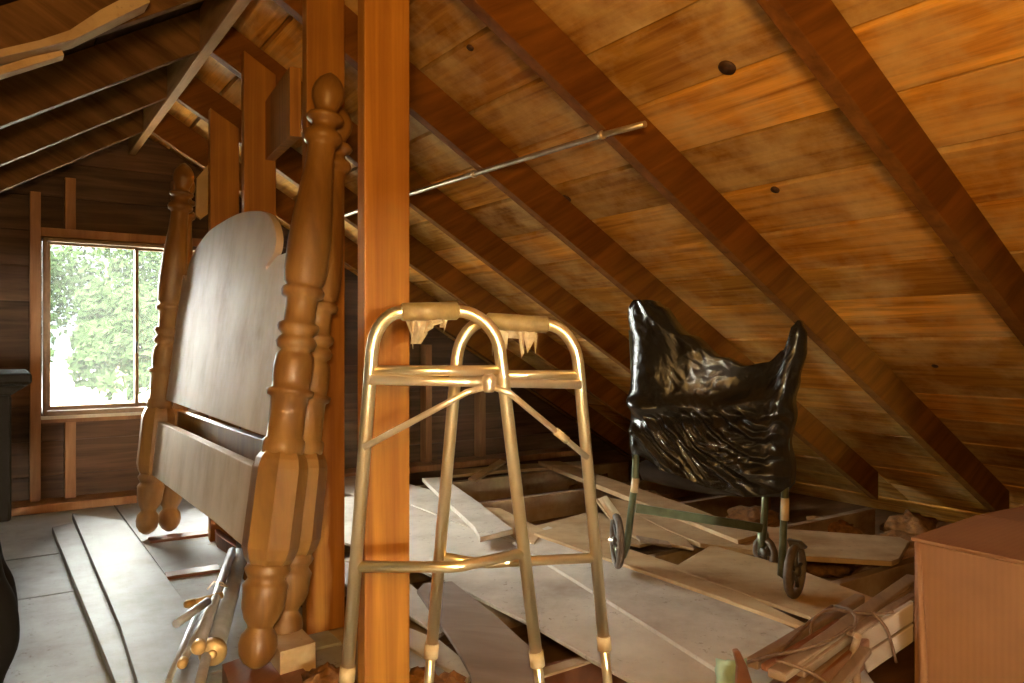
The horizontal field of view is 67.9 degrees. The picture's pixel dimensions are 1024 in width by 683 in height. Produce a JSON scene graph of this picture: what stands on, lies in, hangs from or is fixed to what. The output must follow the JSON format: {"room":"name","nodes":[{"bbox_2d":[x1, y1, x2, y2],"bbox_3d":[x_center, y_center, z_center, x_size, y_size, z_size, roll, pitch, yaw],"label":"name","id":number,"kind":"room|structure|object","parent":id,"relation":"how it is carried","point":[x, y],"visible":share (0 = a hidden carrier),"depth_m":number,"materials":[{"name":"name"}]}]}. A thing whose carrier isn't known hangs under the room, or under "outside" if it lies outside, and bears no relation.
{"room":"attic","nodes":[
{"label":"attic","id":0,"kind":"room"},
{"bbox_2d":[0,0,204,55],"bbox_3d":[-1.560,-0.092,0.161,3.800,2.435,7.220,0,0,-34],"label":"ceiling","id":1,"kind":"structure","parent":0,"point":[147,23],"depth_m":2.48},
{"bbox_2d":[0,109,142,192],"bbox_3d":[-2.994,-0.167,2.826,2.945,1.969,0.040,0,0,-34],"label":"rafter","id":2,"kind":"object","parent":1,"relation":"attached to","point":[17,172],"visible":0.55,"depth_m":3.47,"materials":[{"name":"brown wood"}]},
{"bbox_2d":[0,65,166,166],"bbox_3d":[-2.651,-0.167,2.321,2.945,1.969,0.040,0,0,-34],"label":"rafter","id":3,"kind":"object","parent":1,"relation":"attached to","point":[34,134],"visible":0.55,"depth_m":2.96,"materials":[{"name":"brown wood"}]},
{"bbox_2d":[0,9,199,128],"bbox_3d":[-2.308,-0.167,1.817,2.945,1.969,0.040,0,0,-34],"label":"rafter","id":4,"kind":"object","parent":1,"relation":"attached to","point":[91,70],"visible":1,"depth_m":2.45,"materials":[{"name":"brown wood"}]},
{"bbox_2d":[0,0,203,48],"bbox_3d":[-1.965,-0.167,1.312,2.945,1.969,0.040,0,0,-34],"label":"rafter","id":5,"kind":"object","parent":1,"relation":"attached to","point":[21,21],"visible":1,"depth_m":1.86,"materials":[{"name":"brown wood"}]},
{"bbox_2d":[0,0,149,65],"bbox_3d":[-1.058,-0.756,1.826,0.330,0.256,0.090,0,0,-34],"label":"board","id":6,"kind":"object","parent":5,"relation":"attached to","point":[118,12],"visible":0.96,"depth_m":1.81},
{"bbox_2d":[0,50,63,79],"bbox_3d":[-1.152,-0.652,1.804,0.151,0.098,0.040,0,0,-34],"label":"board","id":7,"kind":"object","parent":6,"relation":"attached to","point":[30,63],"visible":1,"depth_m":1.80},
{"bbox_2d":[0,498,445,682],"bbox_3d":[-0.973,0.846,0.409,3.850,0.012,6.958,0,0,-34],"label":"floor","id":8,"kind":"structure","parent":0,"point":[57,644],"depth_m":2.52,"materials":[{"name":"grey wood"}]},
{"bbox_2d":[0,369,31,682],"bbox_3d":[-1.403,0.458,1.452,0.812,0.786,0.300,0,0,-34],"label":"stove","id":9,"kind":"object","parent":8,"relation":"on","point":[12,381],"visible":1,"depth_m":1.56,"materials":[{"name":"black metal"}]},
{"bbox_2d":[52,522,134,682],"bbox_3d":[-1.419,0.824,2.540,0.084,0.028,2.057,0,0,-35],"label":"board","id":10,"kind":"object","parent":8,"relation":"on","point":[100,619],"visible":0.91,"depth_m":2.36,"materials":[{"name":"grey wood"}]},
{"bbox_2d":[72,513,209,682],"bbox_3d":[-1.321,0.803,2.603,0.212,0.030,2.256,0,0,-34],"label":"board","id":11,"kind":"object","parent":8,"relation":"on","point":[143,603],"visible":0.72,"depth_m":2.33,"materials":[{"name":"grey wood"}]},
{"bbox_2d":[164,611,200,682],"bbox_3d":[-0.831,0.760,1.937,0.016,0.036,0.450,0,0,-14],"label":"tube","id":12,"kind":"object","parent":11,"relation":"on","point":[169,678],"visible":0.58,"depth_m":1.88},
{"bbox_2d":[195,652,210,682],"bbox_3d":[-0.789,0.770,1.994,0.024,0.023,0.755,0,0,-17],"label":"tube","id":13,"kind":"object","parent":11,"relation":"on","point":[203,668],"visible":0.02,"depth_m":1.77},
{"bbox_2d":[198,548,245,665],"bbox_3d":[-0.833,0.751,2.219,0.068,0.097,0.763,0,0,-15],"label":"tube","id":14,"kind":"object","parent":11,"relation":"on","point":[216,647],"visible":0.68,"depth_m":2.05,"materials":[{"name":"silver metal"}]},
{"bbox_2d":[177,607,206,668],"bbox_3d":[-0.789,0.720,1.927,0.022,0.022,0.492,0,0,-13],"label":"tube","id":15,"kind":"object","parent":14,"relation":"on","point":[183,660],"visible":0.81,"depth_m":1.75,"materials":[{"name":"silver metal"}]},
{"bbox_2d":[191,547,235,654],"bbox_3d":[-0.821,0.693,2.121,0.032,0.039,0.868,0,0,-16],"label":"tube","id":16,"kind":"object","parent":14,"relation":"on","point":[198,647],"visible":0.97,"depth_m":1.93,"materials":[{"name":"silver metal"}]},
{"bbox_2d":[172,597,210,627],"bbox_3d":[-0.797,0.675,1.896,0.020,0.029,0.136,0,0,10],"label":"tube","id":17,"kind":"object","parent":16,"relation":"on","point":[204,603],"visible":1,"depth_m":1.88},
{"bbox_2d":[183,592,223,607],"bbox_3d":[-0.823,0.690,2.029,0.022,0.022,0.104,0,0,41],"label":"tube","id":18,"kind":"object","parent":16,"relation":"on","point":[189,603],"visible":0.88,"depth_m":2.00,"materials":[{"name":"gold metal"}]},
{"bbox_2d":[207,581,227,589],"bbox_3d":[-0.800,0.663,2.066,0.051,0.019,0.026,0,0,-1],"label":"clip","id":19,"kind":"object","parent":16,"relation":"attached to","point":[224,584],"visible":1,"depth_m":2.07,"materials":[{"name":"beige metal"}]},
{"bbox_2d":[148,530,207,543],"bbox_3d":[-1.416,0.834,3.255,0.256,0.012,0.082,0,0,-34],"label":"stick","id":20,"kind":"object","parent":8,"relation":"on","point":[202,533],"visible":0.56,"depth_m":3.23,"materials":[{"name":"brown wood"}]},
{"bbox_2d":[165,564,219,579],"bbox_3d":[-1.153,0.834,2.750,0.189,0.012,0.067,0,0,-31],"label":"stick","id":21,"kind":"object","parent":8,"relation":"on","point":[210,569],"visible":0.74,"depth_m":2.74,"materials":[{"name":"red wood"}]},
{"bbox_2d":[208,108,238,541],"bbox_3d":[-1.227,-0.069,3.235,0.117,1.819,0.040,0,0,-34],"label":"timber post","id":22,"kind":"object","parent":8,"relation":"on","point":[223,136],"visible":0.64,"depth_m":3.21,"materials":[{"name":"brown wood"}]},
{"bbox_2d":[195,165,207,218],"bbox_3d":[-1.291,-0.621,3.161,0.047,0.226,0.020,0,0,-34],"label":"scrap","id":23,"kind":"object","parent":22,"relation":"attached to","point":[201,199],"visible":1,"depth_m":3.15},
{"bbox_2d":[215,529,235,552],"bbox_3d":[-1.182,0.815,3.103,0.036,0.050,0.433,0,0,-36],"label":"wood block","id":24,"kind":"object","parent":8,"relation":"on","point":[223,541],"visible":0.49,"depth_m":3.06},
{"bbox_2d":[135,73,344,668],"bbox_3d":[-1.073,0.020,2.715,0.320,1.602,2.066,0,0,-34],"label":"headboard","id":25,"kind":"object","parent":8,"relation":"on","point":[236,329],"visible":1,"depth_m":2.15,"materials":[{"name":"brown wood"}]},
{"bbox_2d":[222,658,285,682],"bbox_3d":[-0.605,0.813,1.770,0.136,0.050,0.320,0,0,-34],"label":"wood block","id":26,"kind":"object","parent":8,"relation":"on","point":[235,671],"visible":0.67,"depth_m":1.80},
{"bbox_2d":[159,107,352,634],"bbox_3d":[-0.990,0.034,2.724,0.280,1.590,1.807,0,0,-34],"label":"footboard","id":27,"kind":"object","parent":8,"relation":"on","point":[247,444],"visible":0.41,"depth_m":2.05,"materials":[{"name":"brown wood"}]},
{"bbox_2d":[241,51,275,579],"bbox_3d":[-0.905,-0.091,2.716,0.112,1.862,0.040,0,0,-34],"label":"timber post","id":28,"kind":"object","parent":8,"relation":"on","point":[258,174],"visible":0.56,"depth_m":2.69,"materials":[{"name":"brown wood"}]},
{"bbox_2d":[265,66,300,160],"bbox_3d":[-0.767,-0.740,2.523,0.035,0.240,0.505,0,0,-27],"label":"plank","id":29,"kind":"object","parent":28,"relation":"attached to","point":[283,105],"visible":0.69,"depth_m":2.40,"materials":[{"name":"brown wood"}]},
{"bbox_2d":[270,661,304,682],"bbox_3d":[-0.502,0.815,1.782,0.075,0.040,0.335,0,0,-30],"label":"wood block","id":30,"kind":"object","parent":8,"relation":"on","point":[295,676],"visible":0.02,"depth_m":1.80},
{"bbox_2d":[271,629,315,674],"bbox_3d":[-0.600,0.790,1.964,0.095,0.100,0.305,0,0,-34],"label":"wood block","id":31,"kind":"object","parent":8,"relation":"on","point":[296,650],"visible":0.5,"depth_m":1.85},
{"bbox_2d":[302,0,344,634],"bbox_3d":[-0.550,-0.117,2.220,0.115,1.915,0.040,0,0,-34],"label":"timber post","id":32,"kind":"object","parent":8,"relation":"on","point":[323,21],"visible":0.51,"depth_m":2.21,"materials":[{"name":"brown wood"}]},
{"bbox_2d":[301,662,356,682],"bbox_3d":[-0.435,0.799,1.772,0.136,0.087,0.140,0,0,23],"label":"tuft","id":33,"kind":"object","parent":8,"relation":"on","point":[326,673],"visible":0.7,"depth_m":1.76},
{"bbox_2d":[358,0,408,682],"bbox_3d":[-0.281,-0.147,1.665,0.107,1.974,0.040,0,0,-34],"label":"timber post","id":34,"kind":"object","parent":8,"relation":"on","point":[383,25],"visible":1,"depth_m":1.65,"materials":[{"name":"brown wood"}]},
{"bbox_2d":[345,562,443,637],"bbox_3d":[-0.408,0.834,2.531,0.203,0.012,0.857,0,0,-34],"label":"board","id":35,"kind":"object","parent":8,"relation":"on","point":[418,612],"visible":0.27,"depth_m":2.36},
{"bbox_2d":[417,581,545,682],"bbox_3d":[-0.083,0.799,2.047,0.217,0.012,0.975,0,0,-16],"label":"board","id":36,"kind":"object","parent":35,"relation":"on","point":[488,649],"visible":0.85,"depth_m":2.02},
{"bbox_2d":[409,666,444,682],"bbox_3d":[-0.224,0.803,1.723,0.165,0.102,0.157,0,0,-34],"label":"tuft","id":37,"kind":"object","parent":8,"relation":"on","point":[416,674],"visible":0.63,"depth_m":1.74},
{"bbox_2d":[409,628,470,682],"bbox_3d":[-0.222,0.844,2.068,0.097,0.020,0.431,0,0,-34],"label":"board","id":38,"kind":"object","parent":8,"relation":"on","point":[448,660],"visible":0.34,"depth_m":2.02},
{"bbox_2d":[439,670,465,682],"bbox_3d":[-0.149,0.810,1.766,0.116,0.078,0.112,0,0,27],"label":"tuft","id":39,"kind":"object","parent":8,"relation":"on","point":[453,676],"visible":0.85,"depth_m":1.77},
{"bbox_2d":[339,302,612,682],"bbox_3d":[-0.058,0.383,1.525,0.601,0.920,0.176,0,0,-6],"label":"walker","id":40,"kind":"object","parent":8,"relation":"on","point":[421,317],"visible":1,"depth_m":1.50,"materials":[{"name":"metal"}]},
{"bbox_2d":[345,496,715,682],"bbox_3d":[-0.145,0.828,2.741,0.625,0.012,2.982,0,0,-28],"label":"board","id":41,"kind":"object","parent":8,"relation":"on","point":[565,609],"visible":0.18,"depth_m":2.34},
{"bbox_2d":[345,476,514,540],"bbox_3d":[-0.524,0.822,3.984,0.420,0.012,2.018,0,0,-44],"label":"board","id":42,"kind":"object","parent":41,"relation":"on","point":[422,498],"visible":0.13,"depth_m":3.92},
{"bbox_2d":[422,477,512,541],"bbox_3d":[-0.242,0.789,3.701,0.162,0.022,1.362,0,0,-16],"label":"board","id":43,"kind":"object","parent":42,"relation":"on","point":[486,525],"visible":0.8,"depth_m":3.42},
{"bbox_2d":[512,526,873,682],"bbox_3d":[0.478,0.815,2.427,0.378,0.012,1.916,0,0,-23],"label":"board","id":44,"kind":"object","parent":41,"relation":"on","point":[705,628],"visible":0.64,"depth_m":2.25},
{"bbox_2d":[485,507,543,543],"bbox_3d":[0.027,0.811,3.376,0.151,0.015,0.693,0,0,-15],"label":"board","id":45,"kind":"object","parent":44,"relation":"on","point":[506,517],"visible":0.41,"depth_m":3.36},
{"bbox_2d":[534,526,803,627],"bbox_3d":[0.535,0.801,2.647,0.163,0.012,1.408,0,0,-34],"label":"board","id":46,"kind":"object","parent":44,"relation":"on","point":[648,565],"visible":0.71,"depth_m":2.59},
{"bbox_2d":[673,546,872,619],"bbox_3d":[0.846,0.800,2.509,0.395,0.012,0.889,0,0,-24],"label":"board","id":47,"kind":"object","parent":46,"relation":"on","point":[757,578],"visible":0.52,"depth_m":2.50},
{"bbox_2d":[598,330,807,598],"bbox_3d":[0.692,0.393,2.669,0.705,0.868,0.507,0,0,31],"label":"rollator","id":48,"kind":"object","parent":47,"relation":"on","point":[763,546],"visible":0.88,"depth_m":2.63,"materials":[{"name":"black leather"},{"name":"green grey metal"},{"name":"rubber"}]},
{"bbox_2d":[626,299,807,496],"bbox_3d":[0.677,0.167,2.524,0.591,0.621,0.311,0,0,31],"label":"plastic bag","id":49,"kind":"object","parent":48,"relation":"on","point":[704,417],"visible":1,"depth_m":2.44,"materials":[{"name":"black"}]},
{"bbox_2d":[714,658,746,682],"bbox_3d":[0.483,0.752,1.668,0.070,0.112,0.030,0,0,1],"label":"scrap","id":50,"kind":"object","parent":41,"relation":"on","point":[724,669],"visible":0.63,"depth_m":1.66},
{"bbox_2d":[732,648,751,682],"bbox_3d":[0.499,0.712,1.630,0.049,0.104,0.020,0,0,0],"label":"paddle","id":51,"kind":"object","parent":41,"relation":"on","point":[742,675],"visible":1,"depth_m":1.62,"materials":[{"name":"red wood"}]},
{"bbox_2d":[0,137,631,516],"bbox_3d":[-1.937,-0.160,4.184,7.900,2.600,0.037,0,0,-34],"label":"wall","id":52,"kind":"structure","parent":0,"point":[118,191],"depth_m":4.06,"materials":[{"name":"wood"}]},
{"bbox_2d":[29,191,40,501],"bbox_3d":[-2.388,0.025,3.806,0.046,1.539,0.080,0,0,-34],"label":"stud","id":53,"kind":"object","parent":52,"relation":"attached to","point":[34,197],"visible":1,"depth_m":3.77,"materials":[{"name":"brown wood"}]},
{"bbox_2d":[64,422,75,498],"bbox_3d":[-2.263,0.603,3.891,0.048,0.385,0.080,0,0,-34],"label":"stud","id":54,"kind":"object","parent":52,"relation":"attached to","point":[69,427],"visible":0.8,"depth_m":3.86,"materials":[{"name":"brown wood"}]},
{"bbox_2d":[64,177,75,229],"bbox_3d":[-2.263,-0.701,3.891,0.048,0.261,0.080,0,0,-34],"label":"stud","id":55,"kind":"object","parent":52,"relation":"attached to","point":[69,183],"visible":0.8,"depth_m":3.86,"materials":[{"name":"brown wood"}]},
{"bbox_2d":[41,237,197,419],"bbox_3d":[-2.020,-0.066,4.062,0.851,0.908,0.150,0,0,-34],"label":"window","id":56,"kind":"structure","parent":52,"relation":"in","point":[136,408],"depth_m":3.88,"materials":[{"name":"wood"},{"name":"glass"},{"name":"paint"}]},
{"bbox_2d":[41,227,201,246],"bbox_3d":[-2.018,-0.547,4.057,0.848,0.045,0.080,0,0,-34],"label":"trim","id":57,"kind":"structure","parent":52,"relation":"attached to","point":[45,232],"depth_m":3.95,"materials":[{"name":"brown wood"}]},
{"bbox_2d":[41,412,205,423],"bbox_3d":[-2.018,0.394,4.057,0.848,0.032,0.080,0,0,-34],"label":"trim","id":58,"kind":"structure","parent":52,"relation":"attached to","point":[195,413],"depth_m":3.92,"materials":[{"name":"brown wood"}]},
{"bbox_2d":[11,447,578,516],"bbox_3d":[-1.960,0.818,4.040,5.900,0.040,0.175,0,0,-34],"label":"baseboard","id":59,"kind":"structure","parent":52,"relation":"attached to","point":[18,508],"depth_m":3.96,"materials":[{"name":"brown wood"}]},
{"bbox_2d":[420,345,431,461],"bbox_3d":[-0.570,0.408,5.042,0.045,0.774,0.080,0,0,-34],"label":"stud","id":60,"kind":"object","parent":52,"relation":"attached to","point":[425,350],"visible":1,"depth_m":5.01,"materials":[{"name":"brown wood"}]},
{"bbox_2d":[474,391,485,456],"bbox_3d":[-0.222,0.530,5.278,0.045,0.529,0.080,0,0,-34],"label":"stud","id":61,"kind":"object","parent":52,"relation":"attached to","point":[479,397],"visible":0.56,"depth_m":5.25,"materials":[{"name":"brown wood"}]},
{"bbox_2d":[149,0,1023,522],"bbox_3d":[1.500,-0.141,2.241,4.000,2.344,7.220,0,0,-34],"label":"ceiling","id":62,"kind":"structure","parent":0,"point":[718,79],"depth_m":2.33,"materials":[{"name":"brown wood"}]},
{"bbox_2d":[151,112,631,455],"bbox_3d":[-0.452,-0.172,4.553,3.130,1.971,0.040,0,0,-34],"label":"rafter","id":63,"kind":"object","parent":62,"relation":"attached to","point":[170,130],"visible":0.37,"depth_m":4.50,"materials":[{"name":"brown wood"}]},
{"bbox_2d":[176,76,630,422],"bbox_3d":[-0.110,-0.172,4.048,3.130,1.971,0.040,0,0,-34],"label":"rafter","id":64,"kind":"object","parent":62,"relation":"attached to","point":[197,97],"visible":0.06,"depth_m":3.87,"materials":[{"name":"brown wood"}]},
{"bbox_2d":[210,27,630,373],"bbox_3d":[0.233,-0.172,3.544,3.130,1.971,0.040,0,0,-34],"label":"rafter","id":65,"kind":"object","parent":62,"relation":"attached to","point":[433,205],"visible":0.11,"depth_m":3.30,"materials":[{"name":"brown wood"}]},
{"bbox_2d":[128,0,250,154],"bbox_3d":[-0.036,-1.076,1.124,0.035,0.156,7.100,0,0,-34],"label":"board","id":66,"kind":"object","parent":65,"relation":"attached to","point":[217,17],"visible":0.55,"depth_m":2.74,"materials":[{"name":"brown wood"}]},
{"bbox_2d":[273,0,877,499],"bbox_3d":[0.576,-0.172,3.039,3.130,1.971,0.040,0,0,-34],"label":"rafter","id":67,"kind":"object","parent":62,"relation":"attached to","point":[429,104],"visible":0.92,"depth_m":2.75,"materials":[{"name":"brown wood"}]},
{"bbox_2d":[460,0,1008,511],"bbox_3d":[0.919,-0.172,2.535,3.130,1.971,0.040,0,0,-34],"label":"rafter","id":68,"kind":"object","parent":62,"relation":"attached to","point":[523,26],"visible":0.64,"depth_m":2.31,"materials":[{"name":"brown wood"}]},
{"bbox_2d":[345,121,646,216],"bbox_3d":[-0.346,-0.574,2.914,0.030,0.045,2.360,0,0,-35],"label":"conduit pipe","id":69,"kind":"object","parent":68,"relation":"attached to","point":[601,135],"visible":0.7,"depth_m":2.31,"materials":[{"name":"silver metal"}]},
{"bbox_2d":[756,0,1023,345],"bbox_3d":[1.282,-0.172,2.002,3.130,1.971,0.040,0,0,-34],"label":"rafter","id":70,"kind":"object","parent":62,"relation":"attached to","point":[816,30],"visible":1,"depth_m":1.70,"materials":[{"name":"brown wood"}]},
{"bbox_2d":[301,464,951,682],"bbox_3d":[0.017,1.040,1.220,7.800,0.100,7.400,0,0,-34],"label":"floor","id":71,"kind":"structure","parent":0,"point":[801,506],"depth_m":3.60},
{"bbox_2d":[124,461,627,520],"bbox_3d":[-1.714,0.921,3.696,6.120,0.137,0.040,0,0,-34],"label":"joist","id":72,"kind":"object","parent":71,"relation":"on","point":[495,487],"visible":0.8,"depth_m":4.92,"materials":[{"name":"brown wood"}]},
{"bbox_2d":[453,461,581,477],"bbox_3d":[0.048,0.838,5.020,1.036,0.020,0.214,0,0,-24],"label":"stick","id":73,"kind":"object","parent":71,"relation":"on","point":[466,472],"visible":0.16,"depth_m":4.95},
{"bbox_2d":[468,459,505,481],"bbox_3d":[-0.145,0.802,4.753,0.063,0.015,0.786,0,0,14],"label":"stick","id":74,"kind":"object","parent":73,"relation":"on","point":[481,474],"visible":1,"depth_m":4.67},
{"bbox_2d":[345,480,693,551],"bbox_3d":[-1.371,0.921,3.191,6.120,0.137,0.040,0,0,-34],"label":"joist","id":75,"kind":"object","parent":71,"relation":"on","point":[544,506],"visible":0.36,"depth_m":4.29,"materials":[{"name":"brown wood"}]},
{"bbox_2d":[345,495,770,596],"bbox_3d":[-1.039,0.921,2.703,6.120,0.137,0.040,0,0,-34],"label":"joist","id":76,"kind":"object","parent":71,"relation":"on","point":[719,505],"visible":0.03,"depth_m":4.15,"materials":[{"name":"brown wood"}]},
{"bbox_2d":[536,513,649,547],"bbox_3d":[0.480,0.826,3.379,0.639,0.012,0.484,0,0,34],"label":"board","id":77,"kind":"object","parent":76,"relation":"on","point":[578,523],"visible":0.21,"depth_m":3.39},
{"bbox_2d":[597,498,693,550],"bbox_3d":[0.575,0.796,3.384,0.272,0.012,0.963,0,0,-3],"label":"board","id":78,"kind":"object","parent":77,"relation":"on","point":[643,527],"visible":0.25,"depth_m":3.21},
{"bbox_2d":[636,535,671,547],"bbox_3d":[0.556,0.792,3.006,0.184,0.012,0.057,0,0,40],"label":"stick","id":79,"kind":"object","parent":78,"relation":"on","point":[646,540],"visible":1,"depth_m":2.99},
{"bbox_2d":[640,516,908,565],"bbox_3d":[1.006,0.798,3.058,1.079,0.020,0.448,0,0,23],"label":"board","id":80,"kind":"object","parent":78,"relation":"on","point":[829,547],"visible":0.76,"depth_m":2.95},
{"bbox_2d":[538,461,756,543],"bbox_3d":[0.602,0.784,3.961,0.169,0.025,2.078,0,0,-20],"label":"board","id":81,"kind":"object","parent":80,"relation":"on","point":[621,490],"visible":0.68,"depth_m":3.74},
{"bbox_2d":[568,472,620,489],"bbox_3d":[0.536,0.938,4.903,0.358,0.186,0.341,0,0,3],"label":"tuft","id":82,"kind":"object","parent":71,"relation":"on","point":[578,485],"visible":0.11,"depth_m":4.85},
{"bbox_2d":[328,507,874,644],"bbox_3d":[-0.685,0.921,2.182,6.120,0.137,0.040,0,0,-34],"label":"joist","id":83,"kind":"object","parent":71,"relation":"on","point":[863,519],"visible":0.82,"depth_m":3.49,"materials":[{"name":"brown wood"}]},
{"bbox_2d":[645,489,681,501],"bbox_3d":[0.820,0.936,4.293,0.339,0.185,0.343,0,0,-34],"label":"tuft","id":84,"kind":"object","parent":71,"relation":"on","point":[669,496],"visible":0.2,"depth_m":4.29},
{"bbox_2d":[543,556,914,677],"bbox_3d":[-0.342,0.921,1.678,6.120,0.137,0.040,0,0,-34],"label":"joist","id":85,"kind":"object","parent":71,"relation":"on","point":[871,582],"visible":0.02,"depth_m":2.77,"materials":[{"name":"brown wood"}]},
{"bbox_2d":[543,656,627,682],"bbox_3d":[0.196,0.870,1.914,0.252,0.020,0.383,0,0,2],"label":"board","id":86,"kind":"object","parent":85,"relation":"on","point":[590,673],"visible":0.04,"depth_m":1.95,"materials":[{"name":"red wood"}]},
{"bbox_2d":[725,505,779,526],"bbox_3d":[1.270,0.941,3.925,0.361,0.170,0.358,0,0,-34],"label":"tuft","id":87,"kind":"object","parent":71,"relation":"on","point":[752,514],"visible":0.36,"depth_m":3.87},
{"bbox_2d":[806,561,861,577],"bbox_3d":[1.327,0.944,3.203,0.236,0.114,0.225,0,0,-34],"label":"tuft","id":88,"kind":"object","parent":71,"relation":"on","point":[819,569],"visible":0.48,"depth_m":3.13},
{"bbox_2d":[806,515,868,534],"bbox_3d":[1.582,0.944,3.727,0.288,0.158,0.295,0,0,-34],"label":"tuft","id":89,"kind":"object","parent":71,"relation":"on","point":[841,526],"visible":0.27,"depth_m":3.65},
{"bbox_2d":[876,530,916,559],"bbox_3d":[1.732,0.939,3.409,0.314,0.166,0.321,0,0,-34],"label":"tuft","id":90,"kind":"object","parent":71,"relation":"on","point":[910,552],"visible":0.21,"depth_m":3.37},
{"bbox_2d":[880,509,937,534],"bbox_3d":[1.952,0.918,3.712,0.271,0.180,0.277,0,0,0],"label":"tuft","id":91,"kind":"object","parent":71,"relation":"on","point":[909,522],"visible":0.57,"depth_m":3.68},
{"bbox_2d":[912,606,914,640],"bbox_3d":[1.456,0.940,2.501,0.316,0.161,0.296,0,0,-34],"label":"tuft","id":92,"kind":"object","parent":71,"relation":"on","point":[913,622],"visible":0.02,"depth_m":2.50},
{"bbox_2d":[911,506,1023,682],"bbox_3d":[1.201,0.613,1.424,0.573,0.457,0.625,0,0,-34],"label":"cabinet","id":93,"kind":"object","parent":71,"relation":"on","point":[969,572],"visible":1,"depth_m":1.46,"materials":[{"name":"wood"}]},
{"bbox_3d":[0.673,0.680,1.557,0.277,0.053,0.076,0,0,-34],"label":"wooden bar","id":94,"kind":"object","parent":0,"visible":0},
{"bbox_2d":[769,675,795,682],"bbox_3d":[0.554,0.695,1.540,0.034,0.043,0.153,0,0,42],"label":"wooden bar","id":95,"kind":"object","parent":94,"relation":"on","point":[773,680],"visible":0.04,"depth_m":1.52,"materials":[{"name":"red wood"}]},
{"bbox_2d":[747,594,864,669],"bbox_3d":[0.672,0.640,1.702,0.552,0.020,0.026,0,0,-45],"label":"wooden bar","id":96,"kind":"object","parent":95,"relation":"on","point":[854,601],"visible":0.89,"depth_m":1.66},
{"bbox_2d":[786,633,868,682],"bbox_3d":[0.730,0.616,1.542,0.584,0.101,0.096,0,0,-45],"label":"wooden bar","id":97,"kind":"object","parent":94,"relation":"on","point":[835,667],"depth_m":1.47,"materials":[{"name":"red wood"}]},
{"bbox_2d":[795,643,850,682],"bbox_3d":[0.582,0.620,1.433,0.020,0.016,0.322,0,0,42],"label":"wooden bar","id":98,"kind":"object","parent":97,"relation":"on","point":[808,679],"visible":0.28,"depth_m":1.42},
{"bbox_2d":[830,646,871,682],"bbox_3d":[0.612,0.605,1.387,0.022,0.014,0.265,0,0,38],"label":"wooden bar","id":99,"kind":"object","parent":97,"relation":"attached to","point":[850,669],"visible":1,"depth_m":1.40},
{"bbox_2d":[796,586,914,677],"bbox_3d":[0.744,0.600,1.607,0.018,0.020,0.635,0,0,44],"label":"wooden bar","id":100,"kind":"object","parent":97,"relation":"on","point":[820,659],"visible":0.46,"depth_m":1.46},
{"bbox_2d":[768,574,914,681],"bbox_3d":[0.734,0.590,1.618,0.034,0.016,0.773,0,0,44],"label":"wooden bar","id":101,"kind":"object","parent":100,"relation":"on","point":[781,672],"visible":0.76,"depth_m":1.53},
{"bbox_2d":[747,624,852,663],"bbox_3d":[0.567,0.594,1.437,0.211,0.078,0.120,0,0,-1],"label":"cord","id":102,"kind":"object","parent":101,"relation":"on","point":[849,627],"visible":1,"depth_m":1.41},
{"bbox_2d":[761,619,839,671],"bbox_3d":[0.596,0.615,1.548,0.315,0.024,0.016,0,0,-42],"label":"wooden bar","id":103,"kind":"object","parent":101,"relation":"attached to","point":[767,664],"visible":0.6,"depth_m":1.52,"materials":[{"name":"red wood"}]},
{"bbox_2d":[778,605,832,651],"bbox_3d":[0.619,0.600,1.599,0.013,0.006,0.330,0,0,39],"label":"cord","id":104,"kind":"object","parent":103,"relation":"on","point":[808,623],"visible":0.79,"depth_m":1.55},
{"bbox_2d":[776,658,827,682],"bbox_3d":[0.519,0.585,1.338,0.103,0.036,0.025,0,0,36],"label":"cord","id":105,"kind":"object","parent":101,"relation":"attached to","point":[820,678],"visible":1,"depth_m":1.35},
{"bbox_2d":[835,605,857,635],"bbox_3d":[0.703,0.578,1.593,0.026,0.049,0.271,0,0,18],"label":"cord","id":106,"kind":"object","parent":101,"relation":"on","point":[836,606],"visible":0.99,"depth_m":1.54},
{"bbox_2d":[809,608,893,633],"bbox_3d":[0.708,0.598,1.587,0.164,0.084,0.039,0,0,21],"label":"cord","id":107,"kind":"object","parent":101,"relation":"on","point":[815,617],"visible":0.96,"depth_m":1.58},
{"bbox_2d":[871,611,897,662],"bbox_3d":[0.766,0.607,1.550,0.058,0.109,0.029,0,0,-7],"label":"cord","id":108,"kind":"object","parent":107,"relation":"hanging from","point":[873,613],"visible":1,"depth_m":1.54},
{"bbox_2d":[861,600,912,648],"bbox_3d":[0.773,0.592,1.577,0.108,0.113,0.018,0,0,9],"label":"board","id":109,"kind":"object","parent":97,"relation":"attached to","point":[902,616],"visible":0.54,"depth_m":1.57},
{"bbox_2d":[846,593,914,636],"bbox_3d":[0.793,0.580,1.619,0.333,0.012,0.020,0,0,-42],"label":"wooden bar","id":110,"kind":"object","parent":109,"relation":"attached to","point":[871,621],"visible":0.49,"depth_m":1.58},
{"bbox_2d":[863,623,912,672],"bbox_3d":[0.777,0.634,1.577,0.100,0.106,0.018,0,0,9],"label":"board","id":111,"kind":"object","parent":97,"relation":"attached to","point":[882,651],"visible":0.77,"depth_m":1.57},
{"label":"outside","id":112,"kind":"structure","parent":0,"visible":0},
{"bbox_2d":[50,362,149,405],"bbox_3d":[-14.213,3.440,38.704,140.000,0.200,200.000,0,0,-34],"label":"ground","id":113,"kind":"structure","parent":112,"point":[62,390],"depth_m":49.77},
{"bbox_2d":[50,245,162,344],"bbox_3d":[-29.044,-2.737,51.785,15.593,12.189,8.874,0,0,-7],"label":"tree","id":114,"kind":"object","parent":113,"relation":"on","point":[113,269],"visible":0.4,"depth_m":51.34,"materials":[{"name":"green plant"}]},
{"bbox_2d":[64,277,158,402],"bbox_3d":[-17.523,0.248,34.127,5.170,6.265,3.588,0,0,0],"label":"tree","id":115,"kind":"object","parent":113,"relation":"on","point":[103,337],"visible":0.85,"depth_m":33.38,"materials":[{"name":"green plant"}]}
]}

